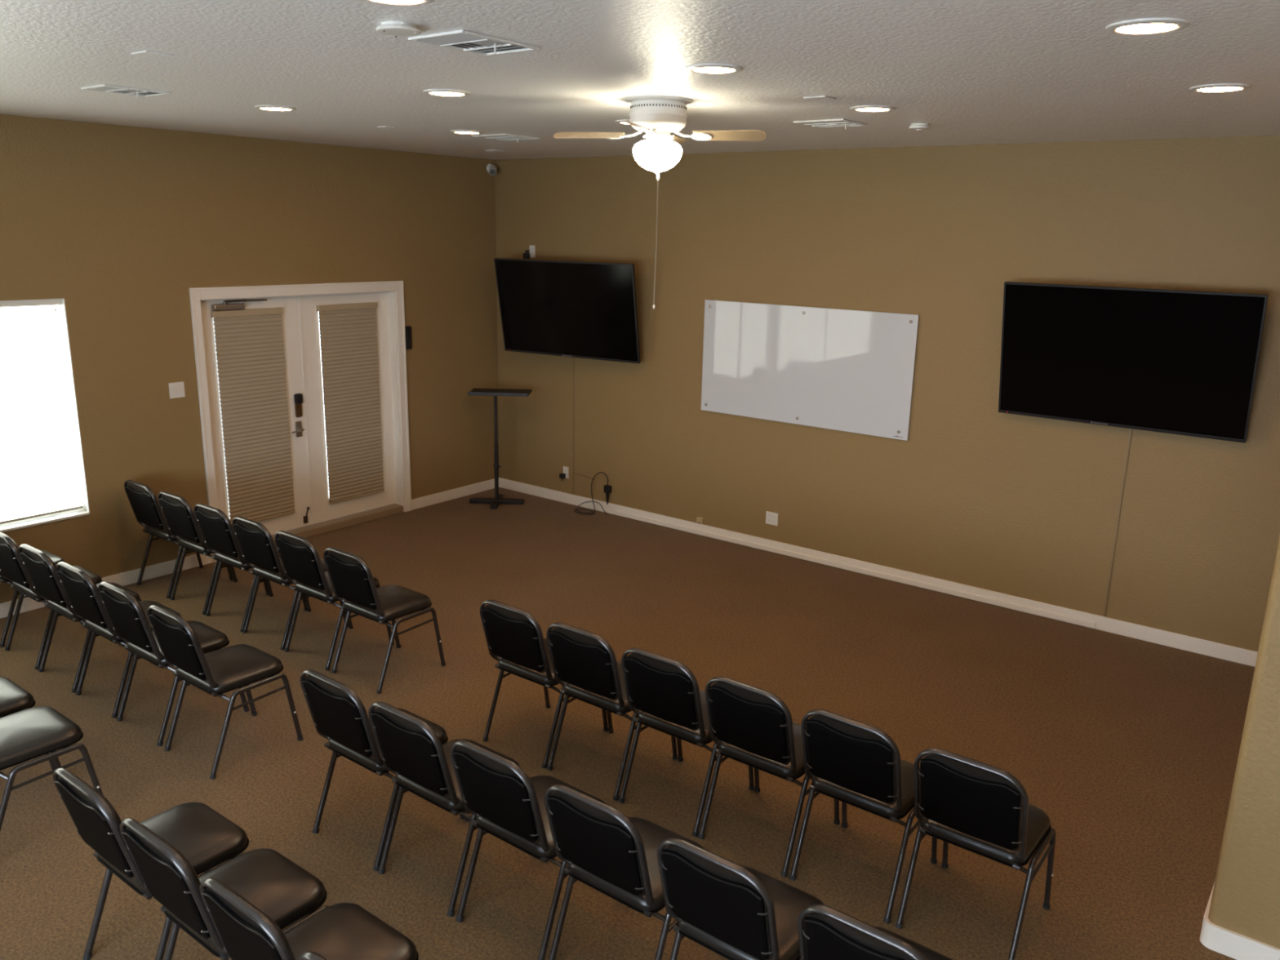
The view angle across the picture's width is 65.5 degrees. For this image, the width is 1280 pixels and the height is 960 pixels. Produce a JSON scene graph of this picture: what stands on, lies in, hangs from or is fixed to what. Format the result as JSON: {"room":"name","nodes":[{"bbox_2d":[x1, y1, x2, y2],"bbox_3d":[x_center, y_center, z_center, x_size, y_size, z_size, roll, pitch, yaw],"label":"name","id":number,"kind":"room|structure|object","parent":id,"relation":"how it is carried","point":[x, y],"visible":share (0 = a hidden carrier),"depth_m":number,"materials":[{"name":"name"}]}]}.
{"room":"meeting room","nodes":[
{"label":"meeting room","id":0,"kind":"room"},
{"bbox_2d":[0,114,498,603],"bbox_3d":[-4.533,-0.660,6.489,0.160,3.350,10.120,12,18,36],"label":"wall","id":1,"kind":"structure","parent":0,"point":[118,224],"depth_m":7.64,"materials":[{"name":"beige paint"}]},
{"bbox_2d":[0,298,89,532],"bbox_3d":[-4.533,-0.379,6.554,0.167,1.560,1.518,12,18,36],"label":"window","id":2,"kind":"structure","parent":1,"relation":"in","point":[42,476],"depth_m":6.94,"materials":[{"name":"white glass"}]},
{"bbox_2d":[168,381,185,398],"bbox_3d":[-3.565,-0.692,7.655,0.010,0.120,0.120,12,18,36],"label":"light switch","id":3,"kind":"object","parent":1,"relation":"attached to","point":[176,389],"visible":1,"depth_m":7.65,"materials":[{"name":"white plastic"}]},
{"bbox_2d":[0,478,494,618],"bbox_3d":[-4.509,0.930,6.823,0.015,0.105,9.885,12,18,36],"label":"baseboard","id":4,"kind":"structure","parent":1,"relation":"attached to","point":[130,577],"depth_m":7.85,"materials":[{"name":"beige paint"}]},
{"bbox_2d":[213,314,294,525],"bbox_3d":[-3.211,-0.507,8.318,0.014,1.720,0.609,12,18,36],"label":"cellular shade","id":5,"kind":"object","parent":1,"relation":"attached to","point":[252,384],"depth_m":8.29,"materials":[{"name":"beige fabric"}]},
{"bbox_2d":[200,296,311,534],"bbox_3d":[-3.207,-0.497,8.348,0.116,2.033,0.928,12,18,36],"label":"door","id":6,"kind":"structure","parent":1,"relation":"in","point":[257,344],"depth_m":8.32,"materials":[{"name":"beige paint"}]},
{"bbox_2d":[189,280,411,562],"bbox_3d":[-2.901,-0.597,8.705,0.183,2.208,2.055,12,18,36],"label":"trim","id":7,"kind":"structure","parent":1,"relation":"attached to","point":[395,290],"depth_m":8.73,"materials":[{"name":"beige paint"}]},
{"bbox_2d":[271,503,403,542],"bbox_3d":[-2.932,0.440,8.971,0.167,0.066,1.886,12,18,36],"label":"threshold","id":8,"kind":"structure","parent":1,"relation":"attached to","point":[344,522],"depth_m":9.16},
{"bbox_2d":[297,292,395,524],"bbox_3d":[-2.647,-0.671,9.085,0.090,2.033,0.952,12,18,36],"label":"door","id":9,"kind":"structure","parent":1,"relation":"in","point":[353,337],"depth_m":9.03,"materials":[{"name":"beige paint"}]},
{"bbox_2d":[318,308,383,502],"bbox_3d":[-2.620,-0.685,9.073,0.014,1.720,0.609,12,18,36],"label":"cellular shade","id":10,"kind":"object","parent":9,"relation":"attached to","point":[348,339],"depth_m":9.05,"materials":[{"name":"beige fabric"}]},
{"bbox_2d":[404,325,412,349],"bbox_3d":[-2.176,-1.337,9.345,0.035,0.216,0.058,12,18,36],"label":"door chime","id":11,"kind":"object","parent":1,"relation":"attached to","point":[408,328],"visible":1,"depth_m":9.33,"materials":[{"name":"black plastic"}]},
{"bbox_2d":[0,487,1254,959],"bbox_3d":[-0.871,1.790,4.204,9.460,0.120,10.120,12,18,36],"label":"floor","id":12,"kind":"structure","parent":0,"point":[1129,747],"depth_m":5.46,"materials":[{"name":"brown carpet"}]},
{"bbox_2d":[0,676,55,770],"bbox_3d":[-3.213,1.100,4.750,0.466,0.859,0.576,12,18,36],"label":"banquet chair","id":13,"kind":"object","parent":12,"relation":"on","point":[14,699],"visible":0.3,"depth_m":4.78,"materials":[{"name":"black leather"}]},
{"bbox_2d":[0,549,84,647],"bbox_3d":[-4.168,0.594,6.664,0.466,0.859,0.576,12,18,36],"label":"banquet chair","id":14,"kind":"object","parent":12,"relation":"on","point":[55,558],"visible":0.2,"depth_m":6.46,"materials":[{"name":"black leather"}]},
{"bbox_2d":[0,706,103,831],"bbox_3d":[-2.819,1.182,4.461,0.466,0.859,0.576,12,18,36],"label":"banquet chair","id":15,"kind":"object","parent":12,"relation":"on","point":[28,734],"visible":0.93,"depth_m":4.43,"materials":[{"name":"black leather"}]},
{"bbox_2d":[0,532,119,669],"bbox_3d":[-3.755,0.680,6.361,0.466,0.859,0.576,12,18,36],"label":"banquet chair","id":16,"kind":"object","parent":12,"relation":"on","point":[12,567],"visible":0.55,"depth_m":6.15,"materials":[{"name":"black leather"}]},
{"bbox_2d":[18,543,141,693],"bbox_3d":[-3.363,0.761,6.074,0.466,0.859,0.576,12,18,36],"label":"banquet chair","id":17,"kind":"object","parent":12,"relation":"on","point":[41,569],"visible":0.65,"depth_m":5.85,"materials":[{"name":"black leather"}]},
{"bbox_2d":[56,561,181,717],"bbox_3d":[-2.975,0.842,5.790,0.466,0.859,0.576,12,18,36],"label":"banquet chair","id":18,"kind":"object","parent":12,"relation":"on","point":[82,592],"visible":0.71,"depth_m":5.57,"materials":[{"name":"black plastic"}]},
{"bbox_2d":[52,768,248,959],"bbox_3d":[-1.769,1.394,3.716,0.466,0.859,0.576,12,18,36],"label":"banquet chair","id":19,"kind":"object","parent":12,"relation":"on","point":[207,839],"visible":0.73,"depth_m":3.62,"materials":[{"name":"black leather"}]},
{"bbox_2d":[97,582,248,746],"bbox_3d":[-2.581,0.923,5.501,0.466,0.859,0.576,12,18,36],"label":"banquet chair","id":20,"kind":"object","parent":12,"relation":"on","point":[127,617],"visible":0.72,"depth_m":5.29,"materials":[{"name":"black leather"}]},
{"bbox_2d":[124,480,233,598],"bbox_3d":[-3.509,0.382,7.556,0.466,0.859,0.576,12,18,36],"label":"banquet chair","id":21,"kind":"object","parent":12,"relation":"on","point":[144,504],"visible":0.66,"depth_m":7.34,"materials":[{"name":"black leather"}]},
{"bbox_2d":[157,491,269,614],"bbox_3d":[-3.119,0.463,7.270,0.466,0.859,0.576,12,18,36],"label":"banquet chair","id":22,"kind":"object","parent":12,"relation":"on","point":[179,515],"visible":0.66,"depth_m":7.05,"materials":[{"name":"black leather"}]},
{"bbox_2d":[120,817,328,959],"bbox_3d":[-1.383,1.474,3.433,0.466,0.859,0.576,12,18,36],"label":"banquet chair","id":23,"kind":"object","parent":12,"relation":"on","point":[282,889],"visible":0.77,"depth_m":3.33,"materials":[{"name":"black leather"}]},
{"bbox_2d":[146,604,302,779],"bbox_3d":[-2.170,1.009,5.200,0.466,0.859,0.576,12,18,36],"label":"banquet chair","id":24,"kind":"object","parent":12,"relation":"on","point":[224,670],"visible":1,"depth_m":5.05,"materials":[{"name":"black leather"}]},
{"bbox_2d":[194,502,306,631],"bbox_3d":[-2.737,0.543,6.990,0.466,0.859,0.576,12,18,36],"label":"banquet chair","id":25,"kind":"object","parent":12,"relation":"on","point":[215,527],"visible":0.62,"depth_m":6.76,"materials":[{"name":"black leather"}]},
{"bbox_2d":[231,515,348,650],"bbox_3d":[-2.364,0.621,6.716,0.466,0.859,0.576,12,18,36],"label":"banquet chair","id":26,"kind":"object","parent":12,"relation":"on","point":[256,544],"visible":0.7,"depth_m":6.49,"materials":[{"name":"black leather"}]},
{"bbox_2d":[200,877,418,959],"bbox_3d":[-0.998,1.554,3.150,0.466,0.859,0.576,12,18,36],"label":"banquet chair","id":27,"kind":"object","parent":12,"relation":"on","point":[344,931],"visible":1,"depth_m":3.13,"materials":[{"name":"black leather"}]},
{"bbox_2d":[297,951,328,959],"bbox_3d":[-0.608,1.635,2.865,0.466,0.859,0.576,12,18,36],"label":"banquet chair","id":28,"kind":"object","parent":12,"relation":"on","point":[308,955],"visible":1,"depth_m":2.62,"materials":[{"name":"metal"}]},
{"bbox_2d":[274,530,394,670],"bbox_3d":[-1.982,0.700,6.436,0.466,0.859,0.576,12,18,36],"label":"banquet chair","id":29,"kind":"object","parent":12,"relation":"on","point":[300,560],"visible":0.7,"depth_m":6.22,"materials":[{"name":"black leather"}]},
{"bbox_2d":[299,669,464,871],"bbox_3d":[-1.168,1.202,4.524,0.466,0.859,0.576,12,18,36],"label":"banquet chair","id":30,"kind":"object","parent":12,"relation":"on","point":[339,715],"visible":0.71,"depth_m":4.29,"materials":[{"name":"black leather"}]},
{"bbox_2d":[323,546,445,693],"bbox_3d":[-1.582,0.783,6.143,0.466,0.859,0.576,12,18,36],"label":"banquet chair","id":31,"kind":"object","parent":12,"relation":"on","point":[352,580],"visible":1,"depth_m":5.96,"materials":[{"name":"black leather"}]},
{"bbox_2d":[368,701,535,916],"bbox_3d":[-0.794,1.280,4.250,0.466,0.859,0.576,12,18,36],"label":"banquet chair","id":32,"kind":"object","parent":12,"relation":"on","point":[409,748],"visible":0.71,"depth_m":4.03,"materials":[{"name":"black leather"}]},
{"bbox_2d":[467,387,532,509],"bbox_3d":[-1.395,-0.324,9.896,0.615,1.160,0.430,2,14,1],"label":"display stand","id":33,"kind":"object","parent":12,"relation":"on","point":[499,499],"visible":1,"depth_m":9.86,"materials":[{"name":"black metal"}]},
{"bbox_2d":[467,387,532,396],"bbox_3d":[-1.366,-0.863,9.731,0.649,0.034,0.590,12,18,36],"label":"tray","id":34,"kind":"object","parent":33,"relation":"on","point":[476,391],"depth_m":9.66,"materials":[{"name":"black metal"}]},
{"bbox_2d":[450,739,620,959],"bbox_3d":[-0.405,1.361,3.965,0.466,0.859,0.576,12,18,36],"label":"banquet chair","id":35,"kind":"object","parent":12,"relation":"on","point":[508,805],"visible":0.8,"depth_m":3.74,"materials":[{"name":"black leather"}]},
{"bbox_2d":[480,599,608,768],"bbox_3d":[-0.519,1.002,5.370,0.466,0.859,0.576,12,18,36],"label":"banquet chair","id":36,"kind":"object","parent":12,"relation":"on","point":[514,638],"visible":0.79,"depth_m":5.15,"materials":[{"name":"black leather"}]},
{"bbox_2d":[573,471,611,515],"bbox_3d":[-0.480,0.126,9.731,0.367,0.410,0.191,9,16,27],"label":"hanging cable","id":37,"kind":"object","parent":12,"relation":"on","point":[607,488],"visible":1,"depth_m":9.72,"materials":[{"name":"black plastic"}]},
{"bbox_2d":[546,622,677,800],"bbox_3d":[-0.144,1.081,5.095,0.466,0.859,0.576,12,18,36],"label":"banquet chair","id":38,"kind":"object","parent":12,"relation":"on","point":[584,662],"visible":0.88,"depth_m":4.87,"materials":[{"name":"black leather"}]},
{"bbox_2d":[544,784,706,959],"bbox_3d":[-0.019,1.441,3.682,0.466,0.859,0.576,12,18,36],"label":"banquet chair","id":39,"kind":"object","parent":12,"relation":"on","point":[613,853],"visible":0.82,"depth_m":3.46,"materials":[{"name":"black leather"}]},
{"bbox_2d":[617,648,754,836],"bbox_3d":[0.233,1.159,4.819,0.466,0.859,0.576,12,18,36],"label":"banquet chair","id":40,"kind":"object","parent":12,"relation":"on","point":[665,695],"visible":0.89,"depth_m":4.60,"materials":[{"name":"black leather"}]},
{"bbox_2d":[657,837,825,959],"bbox_3d":[0.375,1.523,3.393,0.466,0.859,0.576,12,18,36],"label":"banquet chair","id":41,"kind":"object","parent":12,"relation":"on","point":[734,911],"visible":0.88,"depth_m":3.16,"materials":[{"name":"black leather"}]},
{"bbox_2d":[697,675,839,876],"bbox_3d":[0.607,1.236,4.545,0.466,0.859,0.576,12,18,36],"label":"banquet chair","id":42,"kind":"object","parent":12,"relation":"on","point":[751,726],"visible":0.85,"depth_m":4.33,"materials":[{"name":"black leather"}]},
{"bbox_2d":[788,709,937,923],"bbox_3d":[0.986,1.315,4.267,0.466,0.859,0.576,12,18,36],"label":"banquet chair","id":43,"kind":"object","parent":12,"relation":"on","point":[855,763],"visible":0.9,"depth_m":4.05,"materials":[{"name":"black leather"}]},
{"bbox_2d":[797,904,953,959],"bbox_3d":[0.785,1.609,3.093,0.466,0.859,0.576,12,18,36],"label":"banquet chair","id":44,"kind":"object","parent":12,"relation":"on","point":[827,933],"visible":1,"depth_m":2.84,"materials":[{"name":"black leather"}]},
{"bbox_2d":[895,747,1056,959],"bbox_3d":[1.374,1.396,3.983,0.466,0.859,0.576,12,18,36],"label":"banquet chair","id":45,"kind":"object","parent":12,"relation":"on","point":[980,808],"visible":1,"depth_m":3.77,"materials":[{"name":"black leather"}]},
{"bbox_2d":[0,0,1279,159],"bbox_3d":[-0.797,-1.573,3.352,9.460,0.120,10.120,12,18,36],"label":"ceiling","id":46,"kind":"structure","parent":0,"point":[975,72],"depth_m":4.03,"materials":[{"name":"white paint"}]},
{"bbox_2d":[80,84,172,97],"bbox_3d":[-2.604,-1.958,5.048,0.250,0.043,0.340,12,18,36],"label":"ceiling vent","id":47,"kind":"object","parent":46,"relation":"in","point":[104,87],"visible":1,"depth_m":5.01,"materials":[{"name":"white metal"}]},
{"bbox_2d":[131,50,174,58],"bbox_3d":[-1.917,-1.674,3.913,0.115,0.008,0.115,12,18,36],"label":"blank cover plate","id":48,"kind":"object","parent":46,"relation":"attached to","point":[144,53],"visible":1,"depth_m":3.90,"materials":[{"name":"white paint"}]},
{"bbox_2d":[254,105,296,111],"bbox_3d":[-2.087,-2.128,5.696,0.228,0.011,0.228,12,18,36],"label":"recessed light","id":49,"kind":"object","parent":46,"relation":"in","point":[270,108],"visible":1,"depth_m":5.66,"materials":[{"name":"white glass"}]},
{"bbox_2d":[377,125,395,128],"bbox_3d":[-1.706,-2.374,6.695,0.090,0.008,0.090,12,18,36],"label":"blank cover plate","id":50,"kind":"object","parent":46,"relation":"attached to","point":[384,126],"visible":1,"depth_m":6.68,"materials":[{"name":"white paint"}]},
{"bbox_2d":[376,21,421,37],"bbox_3d":[-0.785,-1.464,3.233,0.144,0.030,0.144,12,18,36],"label":"smoke detector","id":51,"kind":"object","parent":46,"relation":"attached to","point":[396,28],"visible":1,"depth_m":3.19,"materials":[{"name":"white plastic"}]},
{"bbox_2d":[365,0,434,5],"bbox_3d":[-0.695,-1.366,2.811,0.228,0.011,0.228,12,18,36],"label":"recessed light","id":52,"kind":"object","parent":46,"relation":"in","point":[392,2],"visible":1,"depth_m":2.87,"materials":[{"name":"white ceramic"}]},
{"bbox_2d":[422,88,470,97],"bbox_3d":[-0.945,-1.892,4.864,0.228,0.011,0.228,12,18,36],"label":"recessed light","id":53,"kind":"object","parent":46,"relation":"in","point":[438,92],"visible":1,"depth_m":4.83,"materials":[{"name":"white ceramic"}]},
{"bbox_2d":[449,129,483,134],"bbox_3d":[-1.205,-2.417,6.913,0.228,0.011,0.228,12,18,36],"label":"recessed light","id":54,"kind":"object","parent":46,"relation":"in","point":[456,131],"visible":1,"depth_m":6.87,"materials":[{"name":"white ceramic"}]},
{"bbox_2d":[408,29,540,56],"bbox_3d":[-0.581,-1.526,3.518,0.275,0.043,0.380,12,18,36],"label":"ceiling vent","id":55,"kind":"object","parent":46,"relation":"in","point":[462,40],"visible":1,"depth_m":3.48,"materials":[{"name":"white metal"}]},
{"bbox_2d":[485,150,503,151],"bbox_3d":[-1.260,-2.849,8.610,0.110,0.008,0.110,12,18,36],"label":"blank cover plate","id":56,"kind":"object","parent":46,"relation":"attached to","point":[486,150],"visible":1,"depth_m":8.59,"materials":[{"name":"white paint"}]},
{"bbox_2d":[472,133,539,142],"bbox_3d":[-0.973,-2.476,7.234,0.335,0.043,0.350,12,18,36],"label":"ceiling vent","id":57,"kind":"object","parent":46,"relation":"in","point":[495,136],"visible":1,"depth_m":7.19,"materials":[{"name":"white metal"}]},
{"bbox_2d":[615,120,630,124],"bbox_3d":[-0.035,-2.166,6.025,0.228,0.011,0.228,12,18,36],"label":"recessed light","id":58,"kind":"object","parent":46,"relation":"in","point":[620,122],"visible":0.34,"depth_m":6.00,"materials":[{"name":"white ceramic"}]},
{"bbox_2d":[553,95,766,308],"bbox_3d":[0.083,-1.404,5.111,0.818,1.034,0.818,-8,17,-32],"label":"ceiling fan","id":59,"kind":"object","parent":46,"relation":"hanging from","point":[657,116],"visible":1,"depth_m":4.94,"materials":[{"name":"white glass"}]},
{"bbox_2d":[685,63,742,74],"bbox_3d":[0.295,-1.636,3.962,0.228,0.011,0.228,12,18,36],"label":"recessed light","id":60,"kind":"object","parent":46,"relation":"in","point":[704,68],"visible":1,"depth_m":3.93,"materials":[{"name":"white ceramic"}]},
{"bbox_2d":[803,95,835,101],"bbox_3d":[0.862,-1.827,4.762,0.115,0.008,0.115,12,18,36],"label":"blank cover plate","id":61,"kind":"object","parent":46,"relation":"attached to","point":[821,97],"visible":1,"depth_m":4.74,"materials":[{"name":"white paint"}]},
{"bbox_2d":[793,118,866,129],"bbox_3d":[1.115,-2.075,5.835,0.320,0.043,0.315,12,18,36],"label":"ceiling vent","id":62,"kind":"object","parent":46,"relation":"in","point":[826,122],"visible":1,"depth_m":5.79,"materials":[{"name":"white metal"}]},
{"bbox_2d":[849,105,895,112],"bbox_3d":[1.197,-1.908,5.116,0.228,0.011,0.228,12,18,36],"label":"recessed light","id":63,"kind":"object","parent":46,"relation":"in","point":[868,108],"visible":1,"depth_m":5.08,"materials":[{"name":"white ceramic"}]},
{"bbox_2d":[909,123,929,130],"bbox_3d":[1.634,-2.062,5.813,0.120,0.034,0.120,12,18,36],"label":"smoke detector","id":64,"kind":"object","parent":46,"relation":"attached to","point":[918,126],"visible":1,"depth_m":5.77,"materials":[{"name":"white plastic"}]},
{"bbox_2d":[1105,17,1189,35],"bbox_3d":[1.528,-1.364,2.998,0.228,0.011,0.228,12,18,36],"label":"recessed light","id":65,"kind":"object","parent":46,"relation":"in","point":[1147,26],"visible":1,"depth_m":2.97,"materials":[{"name":"white ceramic"}]},
{"bbox_2d":[1189,83,1251,93],"bbox_3d":[2.431,-1.641,4.169,0.228,0.011,0.228,12,18,36],"label":"recessed light","id":66,"kind":"object","parent":46,"relation":"in","point":[1221,87],"visible":1,"depth_m":4.14,"materials":[{"name":"white ceramic"}]},
{"bbox_2d":[494,135,1279,651],"bbox_3d":[1.477,-0.955,8.176,7.336,3.350,0.120,12,18,36],"label":"wall","id":67,"kind":"structure","parent":0,"point":[977,495],"depth_m":7.52,"materials":[{"name":"beige paint"}]},
{"bbox_2d":[486,163,497,175],"bbox_3d":[-1.450,-3.046,9.760,0.095,0.120,0.192,-4,15,-20],"label":"security camera","id":68,"kind":"object","parent":67,"relation":"attached to","point":[491,169],"visible":1,"depth_m":9.70,"materials":[{"name":"white plastic"}]},
{"bbox_2d":[494,182,499,477],"bbox_3d":[-1.476,-1.540,10.262,0.005,3.117,0.004,12,18,36],"label":"wire","id":69,"kind":"object","parent":67,"relation":"attached to","point":[495,182],"visible":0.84,"depth_m":10.23,"materials":[{"name":"brown"}]},
{"bbox_2d":[529,244,534,257],"bbox_3d":[-1.059,-2.246,9.772,0.072,0.118,0.008,12,18,36],"label":"wall outlet","id":70,"kind":"object","parent":67,"relation":"attached to","point":[531,247],"visible":1,"depth_m":9.77,"materials":[{"name":"white plastic"}]},
{"bbox_2d":[523,249,529,258],"bbox_3d":[-1.117,-2.219,9.780,0.042,0.081,0.060,12,18,36],"label":"power adapter","id":71,"kind":"object","parent":70,"relation":"attached to","point":[526,255],"visible":1,"depth_m":9.77,"materials":[{"name":"black plastic"}]},
{"bbox_2d":[563,466,568,478],"bbox_3d":[-0.750,-0.077,10.041,0.072,0.118,0.008,12,18,36],"label":"wall outlet","id":72,"kind":"object","parent":67,"relation":"attached to","point":[566,469],"visible":1,"depth_m":10.03,"materials":[{"name":"white plastic"}]},
{"bbox_2d":[559,472,565,480],"bbox_3d":[-0.784,-0.029,10.042,0.048,0.074,0.050,12,18,36],"label":"power adapter","id":73,"kind":"object","parent":72,"relation":"attached to","point":[562,475],"visible":1,"depth_m":10.02,"materials":[{"name":"black plastic"}]},
{"bbox_2d":[493,257,640,364],"bbox_3d":[-0.627,-1.608,9.345,1.518,0.892,0.431,9,16,28],"label":"television","id":74,"kind":"object","parent":67,"relation":"attached to","point":[581,309],"visible":1,"depth_m":9.20,"materials":[{"name":"black plastic"}]},
{"bbox_2d":[696,516,702,524],"bbox_3d":[0.549,0.372,9.122,0.060,0.060,0.024,12,18,36],"label":"jack","id":75,"kind":"object","parent":67,"relation":"attached to","point":[699,520],"visible":1,"depth_m":9.11,"materials":[{"name":"beige plastic"}]},
{"bbox_2d":[765,511,777,525],"bbox_3d":[1.147,0.335,8.655,0.118,0.112,0.008,12,18,36],"label":"wall outlet","id":76,"kind":"object","parent":67,"relation":"attached to","point":[771,518],"visible":1,"depth_m":8.65,"materials":[{"name":"white plastic"}]},
{"bbox_2d":[701,299,919,440],"bbox_3d":[1.329,-0.938,8.198,1.935,0.970,0.032,12,18,36],"label":"whiteboard","id":77,"kind":"object","parent":67,"relation":"attached to","point":[842,370],"visible":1,"depth_m":8.13,"materials":[{"name":"white glass"}]},
{"bbox_2d":[615,510,1095,628],"bbox_3d":[1.516,0.682,8.425,4.410,0.048,0.014,12,18,36],"label":"cable raceway","id":78,"kind":"object","parent":67,"relation":"attached to","point":[863,571],"visible":1,"depth_m":8.13,"materials":[{"name":"beige paint"}]},
{"bbox_2d":[498,477,1257,666],"bbox_3d":[1.345,0.618,8.563,7.196,0.105,0.015,12,18,36],"label":"baseboard","id":79,"kind":"structure","parent":67,"relation":"attached to","point":[1237,655],"depth_m":7.71,"materials":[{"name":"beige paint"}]},
{"bbox_2d":[1102,428,1132,616],"bbox_3d":[3.331,0.275,6.932,0.018,1.443,0.010,12,18,36],"label":"cable raceway","id":80,"kind":"object","parent":67,"relation":"attached to","point":[1130,429],"visible":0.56,"depth_m":6.93,"materials":[{"name":"brown plastic"}]},
{"bbox_2d":[998,281,1268,443],"bbox_3d":[3.197,-0.807,6.600,1.556,0.935,0.290,12,18,36],"label":"television","id":81,"kind":"object","parent":67,"relation":"attached to","point":[1167,361],"visible":1,"depth_m":6.51,"materials":[{"name":"black plastic"}]},
{"bbox_2d":[1208,536,1279,948],"bbox_3d":[4.063,0.102,4.234,2.004,3.350,3.240,12,18,36],"label":"wall","id":82,"kind":"structure","parent":0,"point":[1245,901],"depth_m":3.77,"materials":[{"name":"beige paint"}]},
{"bbox_2d":[1200,882,1279,959],"bbox_3d":[4.013,1.675,4.625,2.019,0.105,3.240,12,18,36],"label":"baseboard","id":83,"kind":"structure","parent":82,"relation":"attached to","point":[1228,943],"depth_m":3.89,"materials":[{"name":"beige paint"}]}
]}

